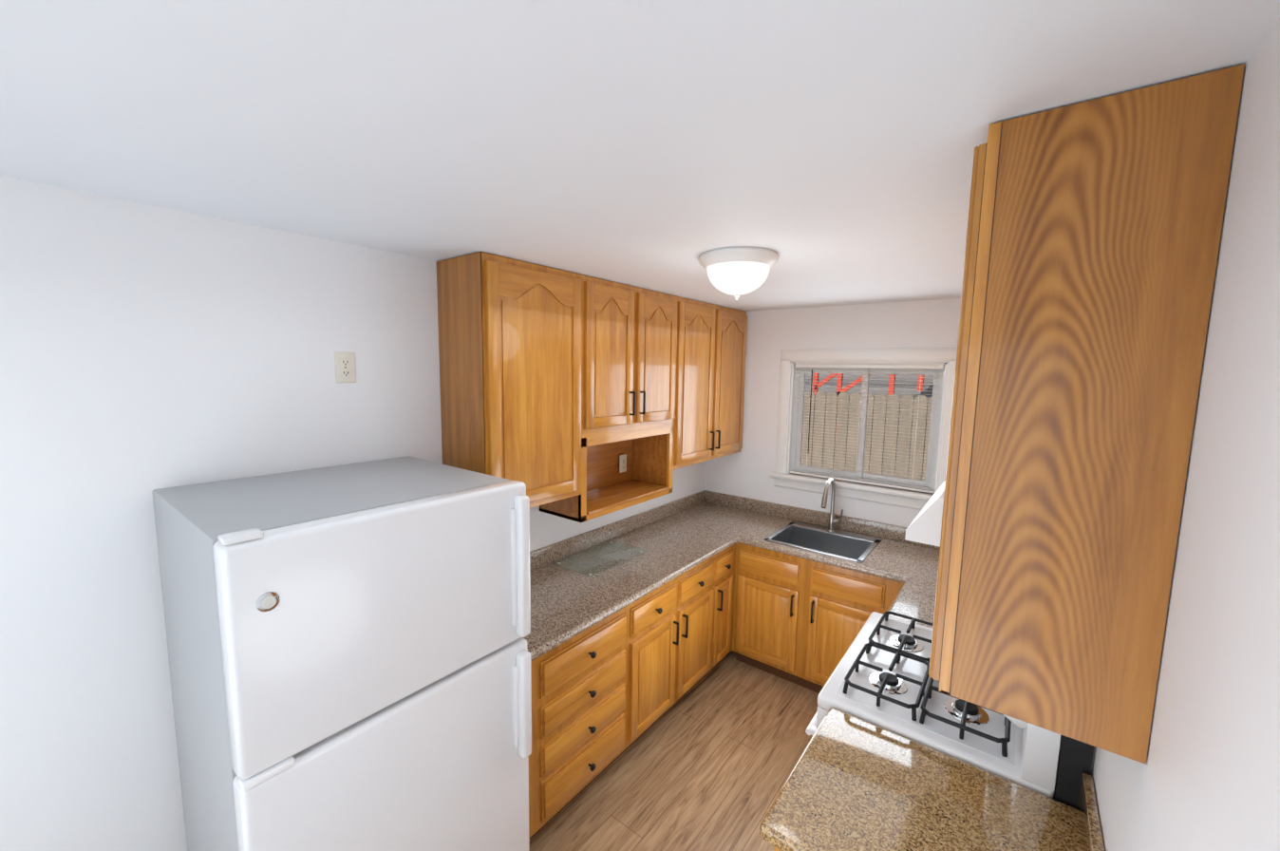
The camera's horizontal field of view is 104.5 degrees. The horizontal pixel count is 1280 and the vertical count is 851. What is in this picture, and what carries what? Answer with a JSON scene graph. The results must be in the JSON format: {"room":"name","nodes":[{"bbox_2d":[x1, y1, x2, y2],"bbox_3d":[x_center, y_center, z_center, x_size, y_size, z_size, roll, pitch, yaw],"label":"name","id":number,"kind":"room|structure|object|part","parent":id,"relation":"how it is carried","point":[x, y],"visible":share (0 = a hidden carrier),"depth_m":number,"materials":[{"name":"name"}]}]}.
{"room":"kitchen","nodes":[
{"label":"kitchen","id":0,"kind":"room"},
{"bbox_2d":[0,175,705,850],"bbox_3d":[-0.919,0.502,2.330,0.120,2.450,4.600,6,8,37],"label":"wall","id":1,"kind":"structure","parent":0,"point":[146,350],"depth_m":1.46,"materials":[{"name":"white paint"}]},
{"bbox_2d":[334,352,356,382],"bbox_3d":[-1.114,-0.219,1.874,0.009,0.114,0.070,6,8,37],"label":"outlet","id":2,"kind":"object","parent":1,"relation":"attached to","point":[345,367],"visible":1,"depth_m":1.87,"materials":[{"name":"beige plastic"}]},
{"bbox_2d":[436,251,600,509],"bbox_3d":[-0.555,-0.180,2.333,0.339,1.074,0.631,6,8,37],"label":"upper cabinet","id":3,"kind":"object","parent":1,"relation":"attached to","point":[561,391],"depth_m":2.15,"materials":[{"name":"brown wood"}]},
{"bbox_2d":[600,279,683,441],"bbox_3d":[-0.152,-0.373,2.829,0.339,0.791,0.820,6,8,37],"label":"upper cabinet","id":4,"kind":"object","parent":1,"relation":"attached to","point":[642,329],"depth_m":2.75,"materials":[{"name":"brown wood"}]},
{"bbox_2d":[622,298,747,475],"bbox_3d":[0.368,-0.300,3.515,0.339,1.074,1.023,6,8,37],"label":"upper cabinet","id":5,"kind":"object","parent":1,"relation":"attached to","point":[713,348],"depth_m":3.33,"materials":[{"name":"brown wood"}]},
{"bbox_2d":[619,453,626,472],"bbox_3d":[-0.108,0.245,3.198,0.009,0.114,0.070,6,8,37],"label":"outlet","id":6,"kind":"object","parent":5,"relation":"attached to","point":[622,462],"visible":1,"depth_m":3.19,"materials":[{"name":"beige plastic"}]},
{"bbox_2d":[0,0,1279,311],"bbox_3d":[0.037,-0.658,1.466,2.494,0.080,4.840,6,8,37],"label":"ceiling","id":7,"kind":"structure","parent":0,"point":[824,148],"depth_m":0.89,"materials":[{"name":"white paint"}]},
{"bbox_2d":[698,246,779,300],"bbox_3d":[0.387,-0.583,1.964,0.312,0.170,0.312,6,8,37],"label":"ceiling light","id":8,"kind":"object","parent":7,"relation":"attached to","point":[736,272],"visible":1,"depth_m":1.87,"materials":[{"name":"white glass"}]},
{"bbox_2d":[529,650,819,850],"bbox_3d":[-0.002,1.855,1.750,2.494,0.080,4.840,6,8,37],"label":"floor","id":9,"kind":"structure","parent":0,"point":[708,761],"depth_m":2.46,"materials":[{"name":"brown wood"}]},
{"bbox_2d":[152,455,531,850],"bbox_3d":[-0.902,0.989,1.618,0.793,1.644,0.785,6,8,37],"label":"fridge","id":10,"kind":"object","parent":9,"relation":"on","point":[349,661],"visible":1,"depth_m":1.31,"materials":[{"name":"white metal"}]},
{"bbox_2d":[528,597,642,839],"bbox_3d":[-0.498,1.297,2.375,0.616,0.874,0.802,6,8,37],"label":"base cabinet","id":11,"kind":"object","parent":9,"relation":"on","point":[608,691],"depth_m":2.19,"materials":[{"name":"brown wood"}]},
{"bbox_2d":[523,489,743,660],"bbox_3d":[0.039,0.728,2.959,0.660,0.137,2.468,6,8,37],"label":"countertop","id":12,"kind":"structure","parent":11,"relation":"on","point":[676,537],"depth_m":2.80,"materials":[{"name":"stone"}]},
{"bbox_2d":[551,540,646,576],"bbox_3d":[-0.222,0.759,2.867,0.300,0.009,0.500,6,8,37],"label":"glass cutting board","id":13,"kind":"object","parent":12,"relation":"on","point":[578,560],"visible":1,"depth_m":2.83,"materials":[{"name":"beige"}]},
{"bbox_2d":[642,549,726,734],"bbox_3d":[-0.017,1.235,2.991,0.616,0.874,0.903,6,8,37],"label":"base cabinet","id":14,"kind":"object","parent":9,"relation":"on","point":[683,617],"depth_m":2.81,"materials":[{"name":"brown wood"}]},
{"bbox_2d":[718,545,734,662],"bbox_3d":[0.277,1.197,3.367,0.616,0.874,0.304,6,8,37],"label":"base cabinet","id":15,"kind":"object","parent":9,"relation":"on","point":[725,556],"depth_m":3.23,"materials":[{"name":"brown wood"}]},
{"bbox_2d":[726,542,783,664],"bbox_3d":[0.581,1.163,3.702,0.683,0.874,0.703,6,8,37],"label":"base cabinet","id":16,"kind":"object","parent":9,"relation":"on","point":[756,573],"depth_m":3.24,"materials":[{"name":"brown wood"}]},
{"bbox_2d":[739,477,940,579],"bbox_3d":[1.489,0.679,2.986,1.591,0.582,0.639,6,8,37],"label":"countertop","id":17,"kind":"structure","parent":16,"relation":"on","point":[864,546],"depth_m":3.30,"materials":[{"name":"stone"}]},
{"bbox_2d":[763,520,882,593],"bbox_3d":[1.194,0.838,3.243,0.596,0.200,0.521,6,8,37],"label":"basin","id":18,"kind":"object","parent":17,"relation":"in","point":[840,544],"depth_m":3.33,"materials":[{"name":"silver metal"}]},
{"bbox_2d":[820,477,844,532],"bbox_3d":[1.270,0.541,3.284,0.102,0.382,0.247,6,8,37],"label":"faucet","id":19,"kind":"object","parent":17,"relation":"on","point":[832,520],"depth_m":3.36,"materials":[{"name":"silver metal"}]},
{"bbox_2d":[759,707,1104,850],"bbox_3d":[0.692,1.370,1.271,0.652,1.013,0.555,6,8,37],"label":"countertop","id":20,"kind":"structure","parent":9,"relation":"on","point":[854,783],"depth_m":1.25,"materials":[{"name":"brown stone"}]},
{"bbox_2d":[805,611,1094,809],"bbox_3d":[1.068,1.217,1.805,0.727,1.209,0.758,6,8,37],"label":"stove","id":21,"kind":"object","parent":9,"relation":"on","point":[879,676],"visible":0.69,"depth_m":1.56,"materials":[{"name":"white metal"}]},
{"bbox_2d":[704,297,960,527],"bbox_3d":[1.466,0.411,3.462,2.494,2.450,0.120,6,8,37],"label":"wall","id":22,"kind":"structure","parent":0,"point":[771,334],"depth_m":3.55,"materials":[{"name":"white paint"}]},
{"bbox_2d":[769,347,957,509],"bbox_3d":[1.492,-0.005,3.362,1.190,1.010,0.177,6,8,37],"label":"window","id":23,"kind":"structure","parent":22,"relation":"in","point":[791,359],"depth_m":3.34,"materials":[{"name":"white wood"}]},
{"bbox_2d":[790,363,944,493],"bbox_3d":[1.483,-0.009,3.349,0.924,0.803,0.038,6,8,37],"label":"window blinds","id":24,"kind":"object","parent":23,"relation":"attached to","point":[864,366],"visible":0.96,"depth_m":3.32,"materials":[{"name":"white plastic"}]},
{"bbox_3d":[1.516,-0.012,3.393,0.936,0.808,0.050,6,8,37],"label":"window frame sash","id":25,"kind":"part","parent":23,"relation":"part of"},
{"bbox_2d":[887,557,938,627],"bbox_3d":[1.509,0.832,2.245,0.634,0.137,0.525,6,8,37],"label":"countertop","id":26,"kind":"structure","parent":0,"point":[915,598],"depth_m":2.50,"materials":[{"name":"stone"}]},
{"bbox_2d":[1054,14,1279,850],"bbox_3d":[0.955,0.695,0.886,0.120,2.450,4.600,6,8,37],"label":"wall","id":27,"kind":"structure","parent":0,"point":[1206,777],"depth_m":0.62,"materials":[{"name":"white paint"}]},
{"bbox_2d":[904,480,945,546],"bbox_3d":[1.192,0.256,1.609,0.453,0.143,0.760,6,8,37],"label":"range hood","id":28,"kind":"object","parent":27,"relation":"attached to","point":[925,526],"visible":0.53,"depth_m":1.42,"materials":[{"name":"white metal"}]},
{"bbox_2d":[928,63,1244,764],"bbox_3d":[0.871,-0.006,1.049,0.319,1.089,0.465,6,8,37],"label":"upper cabinet","id":29,"kind":"object","parent":27,"relation":"attached to","point":[1093,237],"visible":1,"depth_m":0.84,"materials":[{"name":"brown wood"}]},
{"label":"outside","id":30,"kind":"structure","parent":0,"visible":0},
{"bbox_3d":[5.474,1.424,8.186,15.000,0.100,11.700,6,8,37],"label":"ground","id":31,"kind":"structure","parent":30,"visible":0},
{"bbox_2d":[800,391,932,480],"bbox_3d":[3.706,0.640,5.771,9.020,1.945,0.060,6,8,37],"label":"fence","id":32,"kind":"object","parent":31,"relation":"on","point":[819,407],"visible":0.21,"depth_m":6.29,"materials":[{"name":"beige wood"}]},
{"bbox_2d":[800,373,933,480],"bbox_3d":[6.466,-2.324,8.974,15.000,7.200,0.650,6,8,37],"label":"building","id":33,"kind":"structure","parent":31,"relation":"on","point":[832,383],"depth_m":10.10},
{"bbox_2d":[811,373,923,450],"bbox_3d":[6.344,-0.849,7.977,6.740,4.490,1.000,6,8,37],"label":"stairs","id":34,"kind":"structure","parent":31,"relation":"on","point":[848,387],"depth_m":9.33,"materials":[{"name":"red paint"}]}
]}

